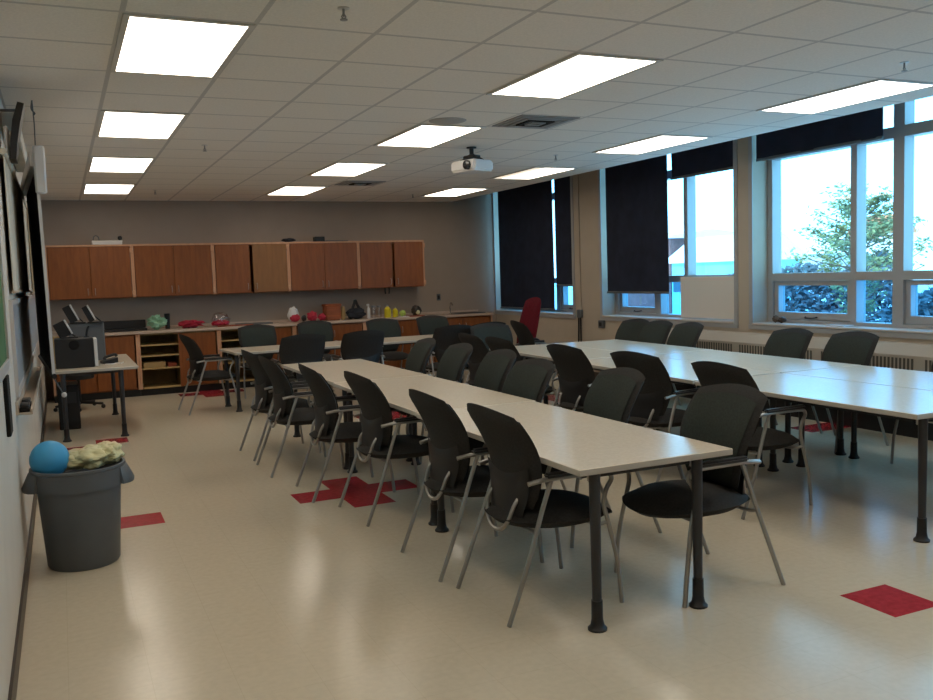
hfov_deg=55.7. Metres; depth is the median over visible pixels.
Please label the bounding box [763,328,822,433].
chair
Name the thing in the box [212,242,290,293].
upper cabinet
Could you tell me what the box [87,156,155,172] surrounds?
recessed light
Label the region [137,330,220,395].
base cabinet
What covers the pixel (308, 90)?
ceiling
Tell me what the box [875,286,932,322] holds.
hedge
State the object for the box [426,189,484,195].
diffuser
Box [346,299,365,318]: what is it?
duffel bag
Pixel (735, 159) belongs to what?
trim
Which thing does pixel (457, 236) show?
wall
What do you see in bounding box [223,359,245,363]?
shelf
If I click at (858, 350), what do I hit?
chair back
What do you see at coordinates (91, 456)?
bag
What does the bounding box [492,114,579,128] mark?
ceiling vent
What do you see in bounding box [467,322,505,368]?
chair
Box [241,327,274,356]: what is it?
chair back
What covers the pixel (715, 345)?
grille
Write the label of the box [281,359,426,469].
folding table
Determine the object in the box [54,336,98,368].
computer monitor
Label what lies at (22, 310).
whiteboard
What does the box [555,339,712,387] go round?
folding table
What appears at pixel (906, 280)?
window
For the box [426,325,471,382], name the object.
chair
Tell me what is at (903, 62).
sprinkler
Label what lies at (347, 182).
ceiling vent
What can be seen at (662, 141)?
recessed light
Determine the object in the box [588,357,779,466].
folding table
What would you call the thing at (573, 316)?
trim
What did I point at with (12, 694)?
baseboard
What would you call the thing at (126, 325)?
tray
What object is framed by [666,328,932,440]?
radiator cover
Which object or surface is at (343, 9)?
sprinkler
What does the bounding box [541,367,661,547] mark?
chair
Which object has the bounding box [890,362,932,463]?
chair
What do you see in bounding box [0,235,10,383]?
chalkboard
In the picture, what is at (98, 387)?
base cabinet
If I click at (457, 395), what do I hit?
folding table
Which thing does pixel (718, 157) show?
roller blind
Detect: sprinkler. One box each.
[337,6,348,20]
[900,61,908,71]
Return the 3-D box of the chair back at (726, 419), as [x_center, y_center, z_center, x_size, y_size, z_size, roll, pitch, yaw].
[1.296,0.439,4.523,0.163,0.427,0.461,-4,5,-24]
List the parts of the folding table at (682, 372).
frame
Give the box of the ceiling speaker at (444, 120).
[429,117,465,124]
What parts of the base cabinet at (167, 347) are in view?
rail, door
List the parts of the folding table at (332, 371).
leg, leg, leg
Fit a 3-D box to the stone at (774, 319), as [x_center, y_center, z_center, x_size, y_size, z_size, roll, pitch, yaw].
[3.392,-0.340,9.684,0.066,0.085,0.083,-4,5,-24]
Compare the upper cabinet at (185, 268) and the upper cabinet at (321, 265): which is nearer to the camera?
the upper cabinet at (185, 268)
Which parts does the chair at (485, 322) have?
backrest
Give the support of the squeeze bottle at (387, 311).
on the countertop
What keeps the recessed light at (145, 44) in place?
in the ceiling
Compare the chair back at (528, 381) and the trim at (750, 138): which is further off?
the trim at (750, 138)
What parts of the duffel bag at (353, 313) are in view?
carry handle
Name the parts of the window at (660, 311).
sash, sill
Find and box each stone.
[772,315,777,322]
[777,317,786,322]
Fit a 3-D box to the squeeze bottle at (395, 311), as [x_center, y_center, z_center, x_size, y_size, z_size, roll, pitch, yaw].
[-1.168,-0.625,14.468,0.090,0.170,0.090,-4,5,-24]
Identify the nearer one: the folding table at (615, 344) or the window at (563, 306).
the folding table at (615, 344)
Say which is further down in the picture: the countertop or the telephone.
the telephone
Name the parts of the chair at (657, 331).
backrest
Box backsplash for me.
[52,310,477,333]
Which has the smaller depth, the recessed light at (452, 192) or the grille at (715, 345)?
the grille at (715, 345)
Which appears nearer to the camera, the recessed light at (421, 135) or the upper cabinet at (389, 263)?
the recessed light at (421, 135)
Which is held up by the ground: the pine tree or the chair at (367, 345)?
the pine tree
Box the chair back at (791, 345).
[764,333,806,357]
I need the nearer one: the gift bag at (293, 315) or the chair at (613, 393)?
the chair at (613, 393)
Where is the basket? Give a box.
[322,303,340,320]
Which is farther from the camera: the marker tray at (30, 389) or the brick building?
the brick building
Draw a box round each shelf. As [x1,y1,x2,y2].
[140,341,177,346]
[141,351,178,356]
[142,364,179,369]
[221,337,238,341]
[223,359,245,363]
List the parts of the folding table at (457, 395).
leg, leg, leg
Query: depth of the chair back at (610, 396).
5.45 m
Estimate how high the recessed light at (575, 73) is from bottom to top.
0.008 m
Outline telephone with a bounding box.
[100,353,117,363]
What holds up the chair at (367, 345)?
on the floor
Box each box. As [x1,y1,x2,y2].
[3,374,12,436]
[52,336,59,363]
[91,240,121,244]
[313,237,324,241]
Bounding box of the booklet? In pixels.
[825,324,853,326]
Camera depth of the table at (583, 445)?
4.13 m
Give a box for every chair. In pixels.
[178,334,236,415]
[238,324,284,398]
[239,349,321,460]
[256,355,344,477]
[271,334,325,414]
[295,363,395,502]
[297,320,341,390]
[330,330,384,388]
[338,371,454,526]
[366,318,412,367]
[397,343,472,463]
[400,389,543,581]
[401,338,435,430]
[416,315,464,378]
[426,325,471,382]
[456,403,623,627]
[458,333,488,385]
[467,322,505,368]
[468,358,566,489]
[470,323,525,359]
[471,349,516,392]
[485,336,558,405]
[510,320,554,384]
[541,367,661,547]
[546,344,594,412]
[610,351,698,481]
[614,384,785,607]
[615,318,648,340]
[637,320,681,404]
[667,322,703,404]
[691,361,812,519]
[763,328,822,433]
[791,331,888,452]
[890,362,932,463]
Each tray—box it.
[15,362,42,415]
[103,319,146,332]
[142,360,165,367]
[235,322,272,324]
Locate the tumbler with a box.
[164,313,169,328]
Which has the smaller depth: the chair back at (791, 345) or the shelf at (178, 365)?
the chair back at (791, 345)
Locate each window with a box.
[496,193,572,314]
[602,170,733,323]
[752,100,932,333]
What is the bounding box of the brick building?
[628,229,733,313]
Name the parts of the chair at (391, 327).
backrest, seat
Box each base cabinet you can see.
[53,334,140,402]
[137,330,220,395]
[219,326,294,388]
[294,322,364,355]
[365,319,430,372]
[431,315,492,371]
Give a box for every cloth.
[178,320,204,327]
[282,238,295,241]
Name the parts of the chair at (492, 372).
backrest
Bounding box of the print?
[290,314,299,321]
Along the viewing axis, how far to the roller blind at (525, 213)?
14.53 m
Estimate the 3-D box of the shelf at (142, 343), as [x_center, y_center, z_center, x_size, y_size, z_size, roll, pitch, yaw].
[-4.558,-0.091,13.011,0.535,0.018,0.545,-4,5,-24]
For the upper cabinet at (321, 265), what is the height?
0.765 m
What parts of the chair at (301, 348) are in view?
backrest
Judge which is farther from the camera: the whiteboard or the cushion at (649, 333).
the cushion at (649, 333)
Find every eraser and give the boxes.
[20,401,30,411]
[21,397,31,405]
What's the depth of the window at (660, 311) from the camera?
11.16 m
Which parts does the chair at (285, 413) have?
leg, backrest, leg, armrest, seat, armrest, leg, leg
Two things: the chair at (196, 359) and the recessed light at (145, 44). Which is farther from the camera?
the chair at (196, 359)
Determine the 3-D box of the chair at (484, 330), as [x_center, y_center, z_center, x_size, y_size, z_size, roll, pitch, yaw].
[0.385,0.175,10.770,0.589,0.982,0.694,-4,5,-18]
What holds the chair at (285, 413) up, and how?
on the floor
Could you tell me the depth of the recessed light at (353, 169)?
10.09 m
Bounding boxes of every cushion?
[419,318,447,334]
[436,348,466,380]
[474,326,510,351]
[474,354,509,390]
[616,322,643,340]
[638,324,667,343]
[667,326,698,346]
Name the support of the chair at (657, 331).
on the floor
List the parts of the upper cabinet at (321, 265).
door, trim, door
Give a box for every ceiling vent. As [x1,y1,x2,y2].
[336,180,385,185]
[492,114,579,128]
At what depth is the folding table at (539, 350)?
9.38 m
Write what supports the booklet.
on the window at (906, 280)
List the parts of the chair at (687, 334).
leg, backrest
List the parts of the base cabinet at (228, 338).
rail, door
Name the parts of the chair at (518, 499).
leg, backrest, leg, seat, leg, armrest, leg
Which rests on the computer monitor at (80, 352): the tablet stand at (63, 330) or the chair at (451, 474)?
the tablet stand at (63, 330)
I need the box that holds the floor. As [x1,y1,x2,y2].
[16,370,932,699]
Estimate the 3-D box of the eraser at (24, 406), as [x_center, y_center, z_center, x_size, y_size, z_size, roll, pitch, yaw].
[-2.539,0.327,5.076,0.052,0.045,0.140,-4,5,-24]
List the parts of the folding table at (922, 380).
leg, leg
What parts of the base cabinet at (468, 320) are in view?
door, door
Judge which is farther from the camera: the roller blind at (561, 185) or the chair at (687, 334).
the roller blind at (561, 185)
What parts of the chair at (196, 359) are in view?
leg, backrest, leg, seat, armrest, armrest, leg, leg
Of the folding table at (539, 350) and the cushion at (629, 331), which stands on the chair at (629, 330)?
the cushion at (629, 331)
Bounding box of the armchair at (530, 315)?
[516,297,540,343]
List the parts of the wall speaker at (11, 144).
panel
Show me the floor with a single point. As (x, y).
(227, 581)
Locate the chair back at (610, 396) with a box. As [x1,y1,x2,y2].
[583,374,635,421]
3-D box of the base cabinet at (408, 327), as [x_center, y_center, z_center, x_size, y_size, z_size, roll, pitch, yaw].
[-1.203,-0.051,14.534,1.130,0.890,0.634,-4,5,-24]
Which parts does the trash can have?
handle, handle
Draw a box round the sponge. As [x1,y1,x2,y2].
[399,310,405,315]
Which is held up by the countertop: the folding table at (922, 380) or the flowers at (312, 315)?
the flowers at (312, 315)
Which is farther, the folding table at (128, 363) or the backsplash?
the backsplash
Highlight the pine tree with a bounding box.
[781,182,932,318]
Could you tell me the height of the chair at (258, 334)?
0.982 m
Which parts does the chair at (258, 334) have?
leg, backrest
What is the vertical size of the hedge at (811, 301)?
3.061 m
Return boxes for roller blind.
[498,180,554,310]
[554,176,571,285]
[605,155,668,293]
[671,140,732,179]
[756,107,883,161]
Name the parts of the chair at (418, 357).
backrest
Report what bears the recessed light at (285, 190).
in the ceiling
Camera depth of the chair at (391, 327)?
13.20 m
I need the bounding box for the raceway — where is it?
[0,112,26,171]
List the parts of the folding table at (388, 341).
frame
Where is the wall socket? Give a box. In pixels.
[598,320,604,327]
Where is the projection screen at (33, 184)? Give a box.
[20,100,66,396]
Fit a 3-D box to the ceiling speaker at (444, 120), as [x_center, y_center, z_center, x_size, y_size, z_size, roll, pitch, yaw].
[-0.154,-1.858,7.170,0.310,0.010,0.310,-4,5,-24]
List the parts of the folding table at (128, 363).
leg, frame, leg, leg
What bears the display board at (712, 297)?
on the window at (660, 311)
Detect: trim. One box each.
[492,175,575,318]
[597,139,738,327]
[748,136,932,339]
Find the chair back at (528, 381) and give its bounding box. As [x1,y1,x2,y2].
[502,364,547,400]
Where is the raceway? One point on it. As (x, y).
(5, 117)
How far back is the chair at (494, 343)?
8.62 m
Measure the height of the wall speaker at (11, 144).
0.338 m
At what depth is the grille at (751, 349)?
9.59 m
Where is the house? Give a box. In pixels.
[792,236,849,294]
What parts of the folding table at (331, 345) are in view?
leg, leg, frame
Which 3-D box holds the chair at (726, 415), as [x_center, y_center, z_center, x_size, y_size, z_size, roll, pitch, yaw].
[1.139,0.687,4.468,0.694,0.982,0.589,-4,5,-24]
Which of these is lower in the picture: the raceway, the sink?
the sink
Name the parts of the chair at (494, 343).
backrest, seat, leg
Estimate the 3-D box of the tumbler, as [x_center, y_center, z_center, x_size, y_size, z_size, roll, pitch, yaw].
[-4.438,-0.428,13.095,0.090,0.225,0.089,-4,5,-24]
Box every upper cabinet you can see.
[45,244,134,300]
[131,243,215,296]
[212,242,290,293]
[288,241,360,290]
[358,240,425,288]
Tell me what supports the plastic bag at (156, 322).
on the countertop
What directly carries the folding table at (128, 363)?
on the floor
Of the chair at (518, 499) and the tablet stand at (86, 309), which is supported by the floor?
the chair at (518, 499)
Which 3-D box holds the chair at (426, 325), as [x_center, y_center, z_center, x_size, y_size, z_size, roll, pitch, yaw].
[-0.425,-0.036,13.559,0.589,0.982,0.694,-4,5,-24]
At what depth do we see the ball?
4.93 m
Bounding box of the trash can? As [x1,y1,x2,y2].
[21,457,133,571]
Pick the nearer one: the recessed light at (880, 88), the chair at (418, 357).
the recessed light at (880, 88)
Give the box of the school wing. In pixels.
[669,232,809,313]
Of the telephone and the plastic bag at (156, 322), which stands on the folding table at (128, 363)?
the telephone
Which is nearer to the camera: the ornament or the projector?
the projector
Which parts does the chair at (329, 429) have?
leg, backrest, leg, seat, armrest, armrest, leg, leg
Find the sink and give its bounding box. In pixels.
[452,311,485,313]
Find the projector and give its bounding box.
[451,146,492,174]
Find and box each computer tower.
[57,381,80,429]
[68,322,105,359]
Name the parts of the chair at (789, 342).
backrest, leg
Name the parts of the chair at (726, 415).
leg, seat, leg, leg, armrest, backrest, leg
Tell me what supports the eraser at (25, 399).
on the marker tray at (30, 389)
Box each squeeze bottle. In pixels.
[384,305,390,317]
[392,307,397,316]
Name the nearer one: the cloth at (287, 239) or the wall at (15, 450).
the wall at (15, 450)
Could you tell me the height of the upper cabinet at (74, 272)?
0.765 m
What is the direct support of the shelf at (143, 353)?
attached to the base cabinet at (167, 347)
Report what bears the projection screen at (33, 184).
hanging from the ceiling
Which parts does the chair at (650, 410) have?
backrest, seat, leg, armrest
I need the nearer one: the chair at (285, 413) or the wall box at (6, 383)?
the wall box at (6, 383)
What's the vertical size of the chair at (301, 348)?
0.982 m
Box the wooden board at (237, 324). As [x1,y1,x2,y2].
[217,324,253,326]
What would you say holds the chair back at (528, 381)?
on the chair at (528, 378)
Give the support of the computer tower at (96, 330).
on the folding table at (128, 363)
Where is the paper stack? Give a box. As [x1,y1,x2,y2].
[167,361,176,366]
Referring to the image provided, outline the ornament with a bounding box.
[411,305,421,314]
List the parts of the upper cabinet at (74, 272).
door, trim, door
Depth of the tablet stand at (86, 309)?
10.16 m
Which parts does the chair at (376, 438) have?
leg, backrest, leg, seat, armrest, leg, leg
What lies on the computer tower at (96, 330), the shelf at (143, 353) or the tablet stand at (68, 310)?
the tablet stand at (68, 310)
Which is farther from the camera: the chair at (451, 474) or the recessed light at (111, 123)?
the recessed light at (111, 123)
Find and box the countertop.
[52,312,493,336]
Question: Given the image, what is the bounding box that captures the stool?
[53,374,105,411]
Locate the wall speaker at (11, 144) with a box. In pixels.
[0,102,24,163]
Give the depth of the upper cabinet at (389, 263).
14.39 m
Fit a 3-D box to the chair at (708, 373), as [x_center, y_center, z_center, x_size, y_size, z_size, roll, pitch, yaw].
[1.885,0.540,5.907,0.694,0.982,0.589,-4,5,-27]
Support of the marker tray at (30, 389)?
attached to the wall at (15, 450)
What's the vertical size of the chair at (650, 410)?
0.982 m
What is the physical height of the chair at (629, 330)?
0.982 m
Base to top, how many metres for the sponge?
0.109 m
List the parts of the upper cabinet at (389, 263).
door, trim, door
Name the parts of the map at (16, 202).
rod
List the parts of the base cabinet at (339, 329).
door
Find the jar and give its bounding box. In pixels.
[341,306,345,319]
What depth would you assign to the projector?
8.65 m
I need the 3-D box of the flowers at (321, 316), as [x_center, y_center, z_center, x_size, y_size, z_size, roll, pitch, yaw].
[-2.297,-0.524,13.976,0.135,0.126,0.116,-4,5,-24]
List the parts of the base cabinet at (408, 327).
door, door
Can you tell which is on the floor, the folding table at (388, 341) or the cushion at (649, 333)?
the folding table at (388, 341)
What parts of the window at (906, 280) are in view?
sash, sill, sash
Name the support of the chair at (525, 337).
on the floor
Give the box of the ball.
[29,441,68,473]
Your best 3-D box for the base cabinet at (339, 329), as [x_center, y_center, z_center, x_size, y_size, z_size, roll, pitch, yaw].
[-2.231,0.022,14.065,1.130,0.890,0.634,-4,5,-24]
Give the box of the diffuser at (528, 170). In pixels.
[497,168,542,178]
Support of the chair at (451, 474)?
on the floor
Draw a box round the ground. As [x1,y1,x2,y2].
[555,285,932,319]
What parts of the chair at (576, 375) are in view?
leg, seat, backrest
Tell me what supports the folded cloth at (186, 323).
on the countertop
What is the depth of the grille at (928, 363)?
7.69 m
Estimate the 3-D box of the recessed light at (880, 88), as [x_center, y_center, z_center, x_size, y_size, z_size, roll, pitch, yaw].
[2.874,-1.923,6.744,0.605,0.008,1.202,-4,5,-24]
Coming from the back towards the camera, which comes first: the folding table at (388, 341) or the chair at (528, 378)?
the folding table at (388, 341)
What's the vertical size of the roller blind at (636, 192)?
2.003 m
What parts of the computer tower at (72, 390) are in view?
panel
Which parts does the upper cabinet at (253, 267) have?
door, trim, door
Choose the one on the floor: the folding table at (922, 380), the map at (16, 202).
the folding table at (922, 380)
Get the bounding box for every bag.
[66,441,124,469]
[146,314,166,329]
[211,319,229,325]
[287,307,299,321]
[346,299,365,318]
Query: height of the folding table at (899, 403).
0.740 m
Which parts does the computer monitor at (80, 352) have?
panel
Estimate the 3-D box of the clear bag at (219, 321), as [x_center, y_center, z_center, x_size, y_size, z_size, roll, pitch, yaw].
[-3.705,-0.466,13.317,0.296,0.214,0.200,-4,5,-24]
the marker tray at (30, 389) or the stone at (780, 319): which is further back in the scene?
the stone at (780, 319)
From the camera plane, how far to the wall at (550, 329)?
12.53 m
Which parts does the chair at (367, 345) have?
backrest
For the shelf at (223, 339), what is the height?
0.018 m
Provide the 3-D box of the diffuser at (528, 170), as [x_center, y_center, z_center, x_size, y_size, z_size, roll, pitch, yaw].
[0.648,-2.219,11.078,0.130,0.005,1.142,-4,5,-24]
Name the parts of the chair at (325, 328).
backrest, seat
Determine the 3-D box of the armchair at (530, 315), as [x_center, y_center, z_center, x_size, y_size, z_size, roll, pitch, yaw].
[0.784,-0.134,12.721,0.716,1.229,0.631,-7,7,-44]
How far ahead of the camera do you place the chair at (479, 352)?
9.33 m
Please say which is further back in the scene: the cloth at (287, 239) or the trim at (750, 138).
the cloth at (287, 239)
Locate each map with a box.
[0,147,32,293]
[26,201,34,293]
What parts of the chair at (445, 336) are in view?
leg, seat, backrest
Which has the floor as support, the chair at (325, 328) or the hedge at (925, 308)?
the chair at (325, 328)
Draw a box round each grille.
[695,341,731,351]
[739,345,811,359]
[821,351,912,369]
[925,360,931,371]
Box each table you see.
[55,354,138,441]
[220,341,340,411]
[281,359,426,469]
[333,375,535,525]
[379,334,432,363]
[416,401,732,632]
[489,343,615,403]
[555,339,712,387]
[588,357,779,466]
[652,350,856,462]
[695,373,932,542]
[785,365,932,466]
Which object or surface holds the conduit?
attached to the wall at (550, 329)
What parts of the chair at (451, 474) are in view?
leg, backrest, seat, leg, armrest, leg, leg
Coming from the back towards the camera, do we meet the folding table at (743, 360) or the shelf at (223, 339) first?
the shelf at (223, 339)
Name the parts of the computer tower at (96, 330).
panel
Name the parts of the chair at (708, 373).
backrest, leg, seat, armrest, leg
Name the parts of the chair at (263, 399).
leg, backrest, leg, seat, leg, armrest, leg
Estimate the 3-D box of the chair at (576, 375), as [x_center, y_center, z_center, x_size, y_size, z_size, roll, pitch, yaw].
[1.070,0.414,7.697,0.694,0.982,0.589,-5,6,-29]
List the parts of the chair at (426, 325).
backrest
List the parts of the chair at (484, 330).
backrest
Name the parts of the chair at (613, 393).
seat, leg, leg, backrest, leg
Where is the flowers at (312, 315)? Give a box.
[307,311,316,320]
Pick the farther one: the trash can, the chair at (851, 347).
the chair at (851, 347)
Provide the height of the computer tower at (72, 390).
0.500 m
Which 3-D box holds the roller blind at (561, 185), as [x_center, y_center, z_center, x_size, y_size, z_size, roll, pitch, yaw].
[1.515,-1.921,13.407,0.077,1.903,0.560,-4,5,-24]
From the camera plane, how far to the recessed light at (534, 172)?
11.10 m
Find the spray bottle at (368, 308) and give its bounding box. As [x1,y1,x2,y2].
[366,304,369,317]
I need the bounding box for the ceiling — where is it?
[0,0,932,201]
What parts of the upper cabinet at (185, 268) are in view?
door, trim, door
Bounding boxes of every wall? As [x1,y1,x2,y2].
[0,98,45,699]
[41,193,496,398]
[494,135,932,371]
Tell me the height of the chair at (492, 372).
0.982 m
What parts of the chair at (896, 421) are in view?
leg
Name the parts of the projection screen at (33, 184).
chain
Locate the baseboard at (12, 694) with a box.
[8,392,47,699]
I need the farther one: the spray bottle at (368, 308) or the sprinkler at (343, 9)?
the spray bottle at (368, 308)
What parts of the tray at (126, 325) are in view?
panel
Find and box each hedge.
[730,261,892,322]
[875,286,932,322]
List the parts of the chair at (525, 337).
backrest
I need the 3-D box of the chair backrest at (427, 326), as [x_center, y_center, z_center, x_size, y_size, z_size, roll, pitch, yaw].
[-0.509,-0.284,13.704,0.461,0.427,0.163,-4,5,-24]
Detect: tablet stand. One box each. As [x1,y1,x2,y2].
[53,320,78,338]
[62,304,85,323]
[82,305,103,322]
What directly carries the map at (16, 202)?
attached to the wall at (15, 450)
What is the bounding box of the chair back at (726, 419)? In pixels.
[681,392,755,482]
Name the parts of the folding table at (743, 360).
leg, leg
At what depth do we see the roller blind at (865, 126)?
8.83 m
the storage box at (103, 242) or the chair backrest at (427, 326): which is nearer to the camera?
the storage box at (103, 242)
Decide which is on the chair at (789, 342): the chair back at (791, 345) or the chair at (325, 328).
the chair back at (791, 345)
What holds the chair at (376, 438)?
on the floor
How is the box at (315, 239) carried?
on the upper cabinet at (321, 265)
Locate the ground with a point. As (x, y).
(921, 288)
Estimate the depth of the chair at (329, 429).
6.44 m
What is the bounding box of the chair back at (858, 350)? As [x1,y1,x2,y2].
[823,336,872,364]
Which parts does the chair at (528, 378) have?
seat, backrest, leg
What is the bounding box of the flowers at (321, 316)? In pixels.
[318,313,325,320]
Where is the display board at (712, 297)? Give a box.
[680,276,733,319]
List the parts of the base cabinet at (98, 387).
door, door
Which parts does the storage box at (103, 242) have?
lid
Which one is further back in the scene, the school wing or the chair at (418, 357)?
the school wing
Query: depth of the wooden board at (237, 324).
13.19 m
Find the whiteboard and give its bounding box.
[8,294,38,397]
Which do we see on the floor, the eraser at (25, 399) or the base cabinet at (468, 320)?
the base cabinet at (468, 320)
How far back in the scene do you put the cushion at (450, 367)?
7.89 m
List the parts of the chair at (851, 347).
leg, leg, backrest, leg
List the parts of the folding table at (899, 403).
leg, frame, leg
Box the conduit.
[577,174,582,341]
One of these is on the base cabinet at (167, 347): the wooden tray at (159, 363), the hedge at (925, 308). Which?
the wooden tray at (159, 363)
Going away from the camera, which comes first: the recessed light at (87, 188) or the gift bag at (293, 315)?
the recessed light at (87, 188)
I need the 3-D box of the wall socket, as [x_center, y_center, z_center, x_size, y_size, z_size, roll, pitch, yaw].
[1.923,-0.369,12.579,0.044,0.110,0.120,-4,5,-24]
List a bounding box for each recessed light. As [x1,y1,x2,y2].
[82,184,136,193]
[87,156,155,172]
[95,110,188,139]
[110,12,255,78]
[265,186,327,194]
[308,162,388,176]
[373,124,485,147]
[422,188,489,196]
[486,52,663,99]
[490,167,577,178]
[592,134,712,154]
[756,78,932,114]
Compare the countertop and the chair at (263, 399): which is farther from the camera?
the countertop
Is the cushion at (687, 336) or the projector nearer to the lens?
the projector
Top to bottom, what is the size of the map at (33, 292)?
0.901 m
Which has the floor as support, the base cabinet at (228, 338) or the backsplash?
the base cabinet at (228, 338)
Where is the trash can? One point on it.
(80, 510)
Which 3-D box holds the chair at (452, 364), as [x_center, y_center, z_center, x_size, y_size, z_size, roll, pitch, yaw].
[-0.277,0.446,7.848,0.694,0.982,0.589,-4,5,-24]
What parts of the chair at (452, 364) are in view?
leg, backrest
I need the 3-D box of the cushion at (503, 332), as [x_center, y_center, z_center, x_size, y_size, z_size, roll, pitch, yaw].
[0.319,-0.074,10.922,0.461,0.427,0.163,-4,5,-18]
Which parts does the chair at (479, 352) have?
seat, backrest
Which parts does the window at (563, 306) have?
sill, sash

